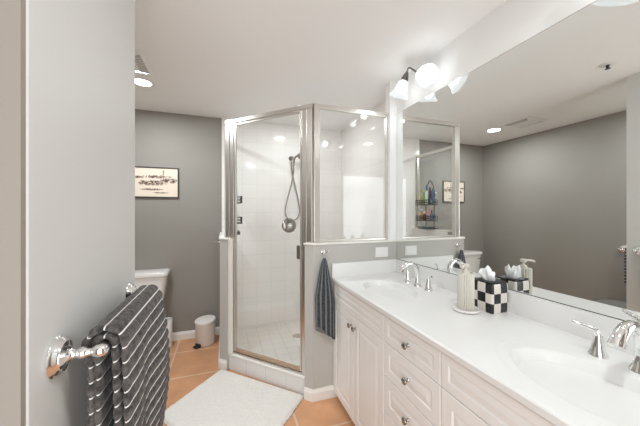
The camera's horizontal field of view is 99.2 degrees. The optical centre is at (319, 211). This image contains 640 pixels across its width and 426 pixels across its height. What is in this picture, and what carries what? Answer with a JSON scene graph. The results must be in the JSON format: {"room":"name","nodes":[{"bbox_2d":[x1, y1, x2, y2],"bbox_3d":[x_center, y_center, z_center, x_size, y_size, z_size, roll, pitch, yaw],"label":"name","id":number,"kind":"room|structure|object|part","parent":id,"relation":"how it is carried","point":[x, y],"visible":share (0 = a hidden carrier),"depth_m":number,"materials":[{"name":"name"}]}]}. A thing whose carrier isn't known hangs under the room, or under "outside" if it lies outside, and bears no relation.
{"room":"bathroom","nodes":[
{"label":"bathroom","id":0,"kind":"room"},
{"bbox_2d":[0,0,25,425],"bbox_3d":[-0.968,0.161,0.309,0.968,2.440,0.012,0,0,-19],"label":"wall","id":1,"kind":"structure","parent":0,"point":[12,12],"depth_m":0.46,"materials":[{"name":"beige paint"}]},
{"bbox_2d":[26,0,134,425],"bbox_3d":[-0.665,0.161,0.742,0.116,2.440,0.604,0,0,-19],"label":"wall partition","id":2,"kind":"structure","parent":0,"point":[80,54],"depth_m":0.62,"materials":[{"name":"white paint"}]},
{"bbox_2d":[43,282,136,378],"bbox_3d":[-0.568,0.294,0.778,0.091,0.082,0.525,0,0,-19],"label":"towel bar","id":3,"kind":"object","parent":2,"relation":"attached to","point":[60,352],"visible":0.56,"depth_m":0.55,"materials":[{"name":"silver metal"}]},
{"bbox_3d":[-0.494,0.294,0.569,0.091,0.082,0.082,0,0,-19],"label":"post","id":4,"kind":"part","parent":3,"relation":"part of","materials":[{"name":"silver metal"}]},
{"bbox_2d":[81,284,169,425],"bbox_3d":[-0.524,0.538,0.779,0.117,0.572,0.373,0,0,-19],"label":"bath towel","id":5,"kind":"object","parent":3,"relation":"hanging from","point":[127,386],"visible":0.99,"depth_m":0.66,"materials":[{"name":"grey fabric"}]},
{"bbox_3d":[-0.641,0.294,0.987,0.091,0.082,0.082,0,0,-19],"label":"post","id":6,"kind":"part","parent":3,"relation":"part of","materials":[{"name":"silver metal"}]},
{"bbox_2d":[220,240,228,369],"bbox_3d":[-0.928,0.812,2.740,0.140,1.137,0.775,0,0,-19],"label":"wall","id":7,"kind":"structure","parent":0,"point":[224,355],"depth_m":2.38,"materials":[{"name":"grey paint"}]},
{"bbox_2d":[218,331,226,370],"bbox_3d":[-0.968,1.339,2.713,0.073,0.085,0.770,0,0,-19],"label":"baseboard","id":8,"kind":"structure","parent":7,"relation":"attached to","point":[222,364],"depth_m":2.39,"materials":[{"name":"white paint"}]},
{"bbox_2d":[219,232,230,239],"bbox_3d":[-0.926,0.237,2.735,0.157,0.014,0.785,0,0,-19],"label":"trim","id":9,"kind":"structure","parent":7,"relation":"on","point":[221,236],"depth_m":2.44,"materials":[{"name":"white paint"}]},
{"bbox_2d":[228,239,232,353],"bbox_3d":[-0.782,0.742,2.389,0.036,0.995,0.033,0,0,27],"label":"trim","id":10,"kind":"structure","parent":7,"relation":"attached to","point":[230,242],"depth_m":2.37,"materials":[{"name":"white paint"}]},
{"bbox_2d":[135,109,340,332],"bbox_3d":[-1.026,0.161,3.163,2.945,2.440,0.112,0,0,-19],"label":"wall","id":11,"kind":"structure","parent":0,"point":[179,234],"depth_m":3.08,"materials":[{"name":"grey paint"}]},
{"bbox_2d":[135,166,178,197],"bbox_3d":[-1.717,-0.309,2.863,0.417,0.320,0.020,0,0,-19],"label":"framed print","id":12,"kind":"object","parent":11,"relation":"attached to","point":[150,182],"visible":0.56,"depth_m":2.86,"materials":[{"name":"beige paper"}]},
{"bbox_2d":[172,327,219,340],"bbox_3d":[-1.712,1.339,2.869,1.255,0.085,0.013,0,0,-19],"label":"baseboard","id":13,"kind":"structure","parent":11,"relation":"attached to","point":[182,335],"depth_m":2.95,"materials":[{"name":"white paint"}]},
{"bbox_2d":[282,218,295,232],"bbox_3d":[-0.368,0.166,3.300,0.176,0.176,0.064,0,0,-19],"label":"shower valve","id":14,"kind":"object","parent":11,"relation":"attached to","point":[288,226],"visible":1,"depth_m":3.31,"materials":[{"name":"silver metal"}]},
{"bbox_2d":[285,153,299,220],"bbox_3d":[-0.297,-0.295,3.304,0.232,0.817,0.132,0,0,24],"label":"shower","id":15,"kind":"object","parent":11,"relation":"attached to","point":[298,154],"visible":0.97,"depth_m":3.30,"materials":[{"name":"silver metal"}]},
{"bbox_2d":[163,335,354,425],"bbox_3d":[-0.320,1.411,1.149,2.945,0.060,4.380,0,0,-19],"label":"floor","id":16,"kind":"structure","parent":0,"point":[190,367],"depth_m":2.20,"materials":[{"name":"tile"}]},
{"bbox_2d":[135,268,170,300],"bbox_3d":[-1.710,0.989,2.505,0.496,0.784,0.699,0,0,-19],"label":"toilet","id":17,"kind":"object","parent":16,"relation":"on","point":[158,277],"visible":0.15,"depth_m":2.69,"materials":[{"name":"white ceramic"}]},
{"bbox_3d":[-1.787,0.621,2.727,0.496,0.049,0.228,0,0,-19],"label":"tank lid","id":18,"kind":"part","parent":17,"relation":"part of","materials":[{"name":"white ceramic"}]},
{"bbox_2d":[166,317,172,347],"bbox_3d":[-1.559,1.236,2.770,0.104,0.290,0.104,0,0,-19],"label":"toilet brush holder","id":19,"kind":"object","parent":16,"relation":"on","point":[169,319],"visible":0.36,"depth_m":2.75,"materials":[{"name":"white plastic"}]},
{"bbox_2d":[193,315,215,348],"bbox_3d":[-1.206,1.245,2.853,0.216,0.268,0.224,0,0,-19],"label":"pedal bin","id":20,"kind":"object","parent":16,"relation":"on","point":[204,325],"visible":1,"depth_m":2.79,"materials":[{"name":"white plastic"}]},
{"bbox_3d":[-1.205,1.135,2.862,0.207,0.048,0.207,0,0,-19],"label":"bin lid","id":21,"kind":"part","parent":20,"relation":"part of","materials":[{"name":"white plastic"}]},
{"bbox_2d":[163,369,303,425],"bbox_3d":[-0.636,1.365,1.853,0.831,0.030,0.760,0,0,24],"label":"bath mat","id":22,"kind":"object","parent":16,"relation":"on","point":[226,398],"visible":0.99,"depth_m":1.91,"materials":[{"name":"white fabric"}]},
{"bbox_2d":[229,355,304,394],"bbox_3d":[-0.432,1.317,2.253,0.779,0.128,0.090,0,0,27],"label":"shower curb","id":23,"kind":"object","parent":16,"relation":"on","point":[278,378],"visible":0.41,"depth_m":2.19,"materials":[{"name":"tile"}]},
{"bbox_2d":[228,353,304,378],"bbox_3d":[-0.432,1.246,2.253,0.779,0.014,0.101,0,0,27],"label":"trim","id":24,"kind":"structure","parent":23,"relation":"on","point":[232,354],"depth_m":2.19,"materials":[{"name":"white paint"}]},
{"bbox_2d":[224,103,387,374],"bbox_3d":[-0.368,0.214,2.457,1.840,2.050,0.498,0,0,27],"label":"shower frame","id":25,"kind":"object","parent":24,"relation":"on","point":[309,113],"visible":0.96,"depth_m":2.08,"materials":[{"name":"metal"}]},
{"bbox_3d":[-0.845,-0.274,2.456,0.032,1.007,0.030,0,0,-19],"label":"post","id":26,"kind":"part","parent":25,"relation":"part of","materials":[{"name":"metal"}]},
{"bbox_3d":[-0.817,-0.274,2.430,0.048,1.007,0.034,0,0,27],"label":"post","id":27,"kind":"part","parent":25,"relation":"part of","materials":[{"name":"metal"}]},
{"bbox_3d":[-0.774,0.231,2.409,0.044,2.016,0.026,0,0,27],"label":"post","id":28,"kind":"part","parent":25,"relation":"part of","materials":[{"name":"metal"}]},
{"bbox_2d":[237,196,242,234],"bbox_3d":[-0.890,-0.092,2.830,0.148,0.666,0.277,0,0,-19],"label":"shower caddy","id":29,"kind":"object","parent":25,"relation":"hanging from","point":[240,197],"visible":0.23,"depth_m":2.73,"materials":[{"name":"silver metal"}]},
{"bbox_2d":[237,216,242,223],"bbox_3d":[-0.881,0.086,2.833,0.130,0.071,0.277,0,0,-19],"label":"basket","id":30,"kind":"object","parent":29,"relation":"on","point":[240,217],"depth_m":2.72,"materials":[{"name":"black metal"}]},
{"bbox_2d":[237,196,242,203],"bbox_3d":[-0.881,-0.124,2.833,0.130,0.071,0.277,0,0,-19],"label":"basket","id":31,"kind":"object","parent":29,"relation":"on","point":[240,197],"depth_m":2.72,"materials":[{"name":"black metal"}]},
{"bbox_3d":[-0.445,1.232,2.243,0.693,0.014,0.036,0,0,27],"label":"door sill","id":32,"kind":"part","parent":25,"relation":"part of","materials":[{"name":"metal"}]},
{"bbox_3d":[-0.441,1.208,2.241,0.653,0.026,0.022,0,0,27],"label":"door rail","id":33,"kind":"part","parent":25,"relation":"part of","materials":[{"name":"metal"}]},
{"bbox_3d":[-0.441,-0.765,2.241,0.653,0.016,0.018,0,0,27],"label":"door rail","id":34,"kind":"part","parent":25,"relation":"part of","materials":[{"name":"metal"}]},
{"bbox_3d":[-0.161,0.308,2.079,0.035,0.105,0.016,0,0,27],"label":"handle","id":35,"kind":"part","parent":25,"relation":"part of","materials":[{"name":"silver metal"}]},
{"bbox_3d":[-0.144,0.223,2.091,0.012,1.992,0.020,0,0,27],"label":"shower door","id":36,"kind":"part","parent":25,"relation":"part of","materials":[{"name":"metal"}]},
{"bbox_3d":[-0.116,0.231,2.076,0.044,2.016,0.026,0,0,27],"label":"post","id":37,"kind":"part","parent":25,"relation":"part of","materials":[{"name":"metal"}]},
{"bbox_3d":[-0.073,-0.274,2.055,0.048,1.007,0.034,0,0,27],"label":"post","id":38,"kind":"part","parent":25,"relation":"part of","materials":[{"name":"metal"}]},
{"bbox_3d":[-0.027,-0.274,2.050,0.045,1.007,0.034,0,0,-19],"label":"post","id":39,"kind":"part","parent":25,"relation":"part of","materials":[{"name":"metal"}]},
{"bbox_3d":[0.546,-0.274,2.250,0.010,1.007,0.032,0,0,-19],"label":"post","id":40,"kind":"part","parent":25,"relation":"part of","materials":[{"name":"metal"}]},
{"bbox_2d":[333,283,383,425],"bbox_3d":[0.464,0.952,1.801,0.593,0.859,0.686,0,0,-19],"label":"base cabinet","id":41,"kind":"object","parent":16,"relation":"on","point":[358,343],"visible":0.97,"depth_m":1.64,"materials":[{"name":"white wood"}]},
{"bbox_3d":[0.164,0.994,1.877,0.018,0.670,0.339,0,0,-19],"label":"door","id":42,"kind":"part","parent":41,"relation":"part of","materials":[{"name":"white wood"}]},
{"bbox_3d":[0.277,0.994,1.554,0.018,0.670,0.339,0,0,-19],"label":"door","id":43,"kind":"part","parent":41,"relation":"part of","materials":[{"name":"white wood"}]},
{"bbox_2d":[331,272,639,425],"bbox_3d":[0.666,0.545,1.236,0.575,0.119,1.893,0,0,-19],"label":"countertop","id":44,"kind":"structure","parent":41,"relation":"on","point":[547,370],"depth_m":0.94,"materials":[{"name":"white stone"}]},
{"bbox_2d":[331,259,395,276],"bbox_3d":[0.348,0.435,2.117,0.553,0.102,0.020,0,0,-19],"label":"side splash","id":45,"kind":"object","parent":44,"relation":"on","point":[342,269],"visible":1,"depth_m":2.10,"materials":[{"name":"white stone"}]},
{"bbox_2d":[363,281,416,296],"bbox_3d":[0.437,0.547,1.732,0.286,0.116,0.416,0,0,-19],"label":"basin","id":46,"kind":"object","parent":44,"relation":"in","point":[377,288],"depth_m":1.80,"materials":[{"name":"white ceramic"}]},
{"bbox_2d":[398,262,432,290],"bbox_3d":[0.584,0.404,1.766,0.174,0.164,0.327,0,0,-19],"label":"faucet","id":47,"kind":"object","parent":44,"relation":"on","point":[403,268],"visible":1,"depth_m":1.76,"materials":[{"name":"silver metal"}]},
{"bbox_3d":[0.605,0.453,1.881,0.054,0.066,0.054,0,0,-19],"label":"handle","id":48,"kind":"part","parent":47,"relation":"part of","materials":[{"name":"silver metal"}]},
{"bbox_3d":[0.577,0.379,1.764,0.161,0.114,0.041,0,0,-19],"label":"spout","id":49,"kind":"part","parent":47,"relation":"part of","materials":[{"name":"silver metal"}]},
{"bbox_3d":[0.638,0.456,1.786,0.058,0.060,0.058,0,0,-19],"label":"spout","id":50,"kind":"part","parent":47,"relation":"part of","materials":[{"name":"silver metal"}]},
{"bbox_3d":[0.672,0.453,1.690,0.054,0.066,0.054,0,0,-19],"label":"handle","id":51,"kind":"part","parent":47,"relation":"part of","materials":[{"name":"silver metal"}]},
{"bbox_2d":[452,303,479,313],"bbox_3d":[0.718,0.478,1.341,0.124,0.015,0.124,0,0,-19],"label":"soap dish","id":52,"kind":"object","parent":44,"relation":"on","point":[476,310],"visible":0.72,"depth_m":1.30,"materials":[{"name":"white ceramic"}]},
{"bbox_2d":[457,263,474,309],"bbox_3d":[0.711,0.364,1.338,0.090,0.217,0.075,0,0,-19],"label":"soap dispenser","id":53,"kind":"object","parent":52,"relation":"on","point":[465,279],"visible":1,"depth_m":1.31,"materials":[{"name":"beige ceramic"}]},
{"bbox_2d":[475,266,507,313],"bbox_3d":[0.847,0.377,1.358,0.111,0.216,0.116,0,0,-19],"label":"tissue box","id":54,"kind":"object","parent":44,"relation":"on","point":[491,293],"visible":0.91,"depth_m":1.32,"materials":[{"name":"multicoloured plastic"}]},
{"bbox_3d":[0.846,0.347,1.358,0.108,0.017,0.112,0,0,-19],"label":"lid","id":55,"kind":"part","parent":54,"relation":"part of","materials":[{"name":"black plastic"}]},
{"bbox_2d":[511,349,639,393],"bbox_3d":[0.775,0.547,0.767,0.294,0.116,0.426,0,0,-19],"label":"basin","id":56,"kind":"object","parent":44,"relation":"in","point":[556,371],"depth_m":0.86,"materials":[{"name":"white ceramic"}]},
{"bbox_2d":[571,320,639,374],"bbox_3d":[0.919,0.404,0.807,0.174,0.164,0.327,0,0,-19],"label":"faucet","id":57,"kind":"object","parent":44,"relation":"on","point":[619,338],"visible":1,"depth_m":0.82,"materials":[{"name":"silver metal"}]},
{"bbox_3d":[0.923,0.405,0.944,0.019,0.044,0.078,0,0,-40],"label":"lever","id":58,"kind":"part","parent":57,"relation":"part of","materials":[{"name":"silver metal"}]},
{"bbox_3d":[0.941,0.453,0.922,0.054,0.066,0.054,0,0,-19],"label":"handle","id":59,"kind":"part","parent":57,"relation":"part of","materials":[{"name":"silver metal"}]},
{"bbox_3d":[0.913,0.379,0.805,0.161,0.114,0.041,0,0,-19],"label":"spout","id":60,"kind":"part","parent":57,"relation":"part of","materials":[{"name":"silver metal"}]},
{"bbox_3d":[0.974,0.456,0.827,0.058,0.060,0.058,0,0,-19],"label":"spout","id":61,"kind":"part","parent":57,"relation":"part of","materials":[{"name":"silver metal"}]},
{"bbox_2d":[384,316,441,425],"bbox_3d":[0.641,0.952,1.294,0.593,0.859,0.387,0,0,-19],"label":"base cabinet","id":62,"kind":"object","parent":16,"relation":"on","point":[412,366],"visible":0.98,"depth_m":1.19,"materials":[{"name":"white wood"}]},
{"bbox_3d":[0.398,1.170,1.209,0.018,0.318,0.383,0,0,-19],"label":"drawer","id":63,"kind":"part","parent":62,"relation":"part of","materials":[{"name":"white wood"}]},
{"bbox_3d":[0.376,0.920,1.200,0.030,0.031,0.031,0,0,-19],"label":"knob","id":64,"kind":"part","parent":62,"relation":"part of","materials":[{"name":"silver metal"}]},
{"bbox_3d":[0.376,0.745,1.200,0.030,0.031,0.031,0,0,-19],"label":"knob","id":65,"kind":"part","parent":62,"relation":"part of","materials":[{"name":"silver metal"}]},
{"bbox_3d":[0.376,0.590,1.200,0.030,0.031,0.031,0,0,-19],"label":"knob","id":66,"kind":"part","parent":62,"relation":"part of","materials":[{"name":"silver metal"}]},
{"bbox_3d":[0.398,0.920,1.209,0.018,0.174,0.383,0,0,-19],"label":"drawer","id":67,"kind":"part","parent":62,"relation":"part of","materials":[{"name":"white wood"}]},
{"bbox_3d":[0.398,0.590,1.209,0.018,0.131,0.383,0,0,-19],"label":"drawer","id":68,"kind":"part","parent":62,"relation":"part of","materials":[{"name":"white wood"}]},
{"bbox_2d":[441,353,553,425],"bbox_3d":[0.819,0.952,0.788,0.593,0.859,0.686,0,0,-19],"label":"base cabinet","id":69,"kind":"object","parent":16,"relation":"on","point":[467,399],"visible":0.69,"depth_m":0.89,"materials":[{"name":"white wood"}]},
{"bbox_3d":[0.518,0.994,0.865,0.018,0.670,0.339,0,0,-19],"label":"door","id":70,"kind":"part","parent":69,"relation":"part of","materials":[{"name":"white wood"}]},
{"bbox_2d":[237,320,299,365],"bbox_3d":[-0.159,1.361,2.737,1.370,0.040,1.265,0,0,-19],"label":"floor","id":71,"kind":"structure","parent":0,"point":[277,341],"depth_m":2.84,"materials":[{"name":"white tile"}]},
{"bbox_2d":[135,0,505,130],"bbox_3d":[-0.320,-1.089,1.149,2.945,0.060,4.380,0,0,-19],"label":"ceiling","id":72,"kind":"structure","parent":0,"point":[229,59],"depth_m":1.77,"materials":[{"name":"paint"}]},
{"bbox_2d":[135,49,153,74],"bbox_3d":[-1.381,-1.044,1.884,0.330,0.030,0.330,0,0,-19],"label":"exhaust fan","id":73,"kind":"object","parent":72,"relation":"attached to","point":[141,65],"visible":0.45,"depth_m":1.93,"materials":[{"name":"white plastic"}]},
{"bbox_2d":[135,55,148,72],"bbox_3d":[-1.267,-1.040,1.924,0.048,0.015,0.260,0,0,-19],"label":"grille","id":74,"kind":"object","parent":73,"relation":"attached to","point":[141,65],"depth_m":1.92,"materials":[{"name":"white plastic"}]},
{"bbox_2d":[135,77,154,86],"bbox_3d":[-1.452,-1.056,2.225,0.176,0.006,0.176,0,0,-19],"label":"recessed light","id":75,"kind":"object","parent":72,"relation":"in","point":[139,81],"visible":0.73,"depth_m":2.22,"materials":[{"name":"white plastic"}]},
{"bbox_2d":[305,242,396,388],"bbox_3d":[0.246,0.812,2.159,0.772,1.137,0.127,0,0,-19],"label":"wall","id":76,"kind":"structure","parent":0,"point":[318,345],"depth_m":2.01,"materials":[{"name":"grey paint"}]},
{"bbox_2d":[304,385,336,401],"bbox_3d":[0.033,1.339,2.016,0.304,0.085,0.056,0,0,-9],"label":"baseboard","id":77,"kind":"structure","parent":76,"relation":"attached to","point":[312,395],"depth_m":2.00,"materials":[{"name":"white paint"}]},
{"bbox_2d":[303,240,396,244],"bbox_3d":[0.241,0.237,2.156,0.781,0.014,0.140,0,0,-19],"label":"trim","id":78,"kind":"structure","parent":76,"relation":"on","point":[368,241],"depth_m":2.08,"materials":[{"name":"white paint"}]},
{"bbox_2d":[375,247,387,256],"bbox_3d":[0.494,0.322,2.175,0.115,0.078,0.008,0,0,-19],"label":"wall outlet","id":79,"kind":"object","parent":76,"relation":"attached to","point":[379,251],"visible":1,"depth_m":2.17,"materials":[{"name":"white plastic"}]},
{"bbox_2d":[377,248,380,256],"bbox_3d":[0.470,0.322,2.164,0.034,0.066,0.002,0,0,-19],"label":"receptacle","id":80,"kind":"object","parent":79,"relation":"attached to","point":[378,249],"depth_m":2.16,"materials":[{"name":"white plastic"}]},
{"bbox_2d":[383,248,386,255],"bbox_3d":[0.520,0.322,2.181,0.034,0.066,0.002,0,0,-19],"label":"receptacle","id":81,"kind":"object","parent":79,"relation":"attached to","point":[384,249],"depth_m":2.18,"materials":[{"name":"white plastic"}]},
{"bbox_3d":[0.032,0.295,1.987,0.054,0.039,0.056,0,0,-19],"label":"robe hook","id":82,"kind":"object","parent":76,"relation":"attached to","visible":0},
{"bbox_2d":[315,258,334,338],"bbox_3d":[0.039,0.638,1.973,0.154,0.604,0.072,0,0,-19],"label":"hand towel","id":83,"kind":"object","parent":82,"relation":"hanging from","point":[324,297],"visible":1,"depth_m":1.95,"materials":[{"name":"fabric"}]},
{"bbox_2d":[341,100,385,238],"bbox_3d":[0.537,0.161,2.987,0.110,2.440,1.277,0,0,-19],"label":"wall","id":84,"kind":"structure","parent":0,"point":[363,140],"depth_m":2.99,"materials":[{"name":"white tile"}]},
{"bbox_2d":[386,81,396,239],"bbox_3d":[0.588,-0.414,2.247,0.068,1.289,0.066,0,0,-19],"label":"wall pier","id":85,"kind":"object","parent":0,"point":[391,102],"visible":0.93,"depth_m":2.21,"materials":[{"name":"white paint"}]},
{"bbox_2d":[397,0,595,112],"bbox_3d":[1.194,0.161,0.950,0.218,2.440,3.003,0,0,-19],"label":"wall","id":86,"kind":"structure","parent":0,"point":[513,22],"depth_m":1.44,"materials":[{"name":"white paint"}]},
{"bbox_2d":[389,63,439,99],"bbox_3d":[0.650,-0.905,1.857,0.208,0.229,0.427,0,0,-19],"label":"vanity light","id":87,"kind":"object","parent":86,"relation":"attached to","point":[427,75],"visible":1,"depth_m":1.75,"materials":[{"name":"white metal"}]},
{"bbox_3d":[0.572,-0.880,1.984,0.145,0.143,0.137,0,0,-19],"label":"lamp shade","id":88,"kind":"part","parent":87,"relation":"part of","materials":[{"name":"white glass"}]},
{"bbox_2d":[401,72,407,80],"bbox_3d":[0.604,-0.961,1.951,0.054,0.071,0.056,0,0,-19],"label":"socket","id":89,"kind":"object","parent":87,"relation":"attached to","point":[405,77],"depth_m":1.93,"materials":[{"name":"silver metal"}]},
{"bbox_3d":[0.681,-0.886,1.743,0.066,0.080,0.076,0,0,-19],"label":"bulb","id":90,"kind":"part","parent":87,"relation":"part of","materials":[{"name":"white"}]},
{"bbox_3d":[0.668,-0.866,1.717,0.141,0.150,0.149,0,0,-19],"label":"lamp shade","id":91,"kind":"part","parent":87,"relation":"part of","materials":[{"name":"white glass"}]},
{"bbox_2d":[396,259,633,355],"bbox_3d":[0.928,0.435,1.328,0.020,0.102,1.893,0,0,-19],"label":"backsplash","id":92,"kind":"structure","parent":86,"relation":"attached to","point":[559,316],"depth_m":1.16,"materials":[{"name":"white stone"}]},
{"bbox_2d":[397,0,639,323],"bbox_3d":[0.944,-0.207,1.321,0.008,1.182,1.909,0,0,-19],"label":"wall mirror","id":93,"kind":"object","parent":86,"relation":"attached to","point":[525,166],"visible":1,"depth_m":1.21,"materials":[{"name":"silver mirror"}]}
]}

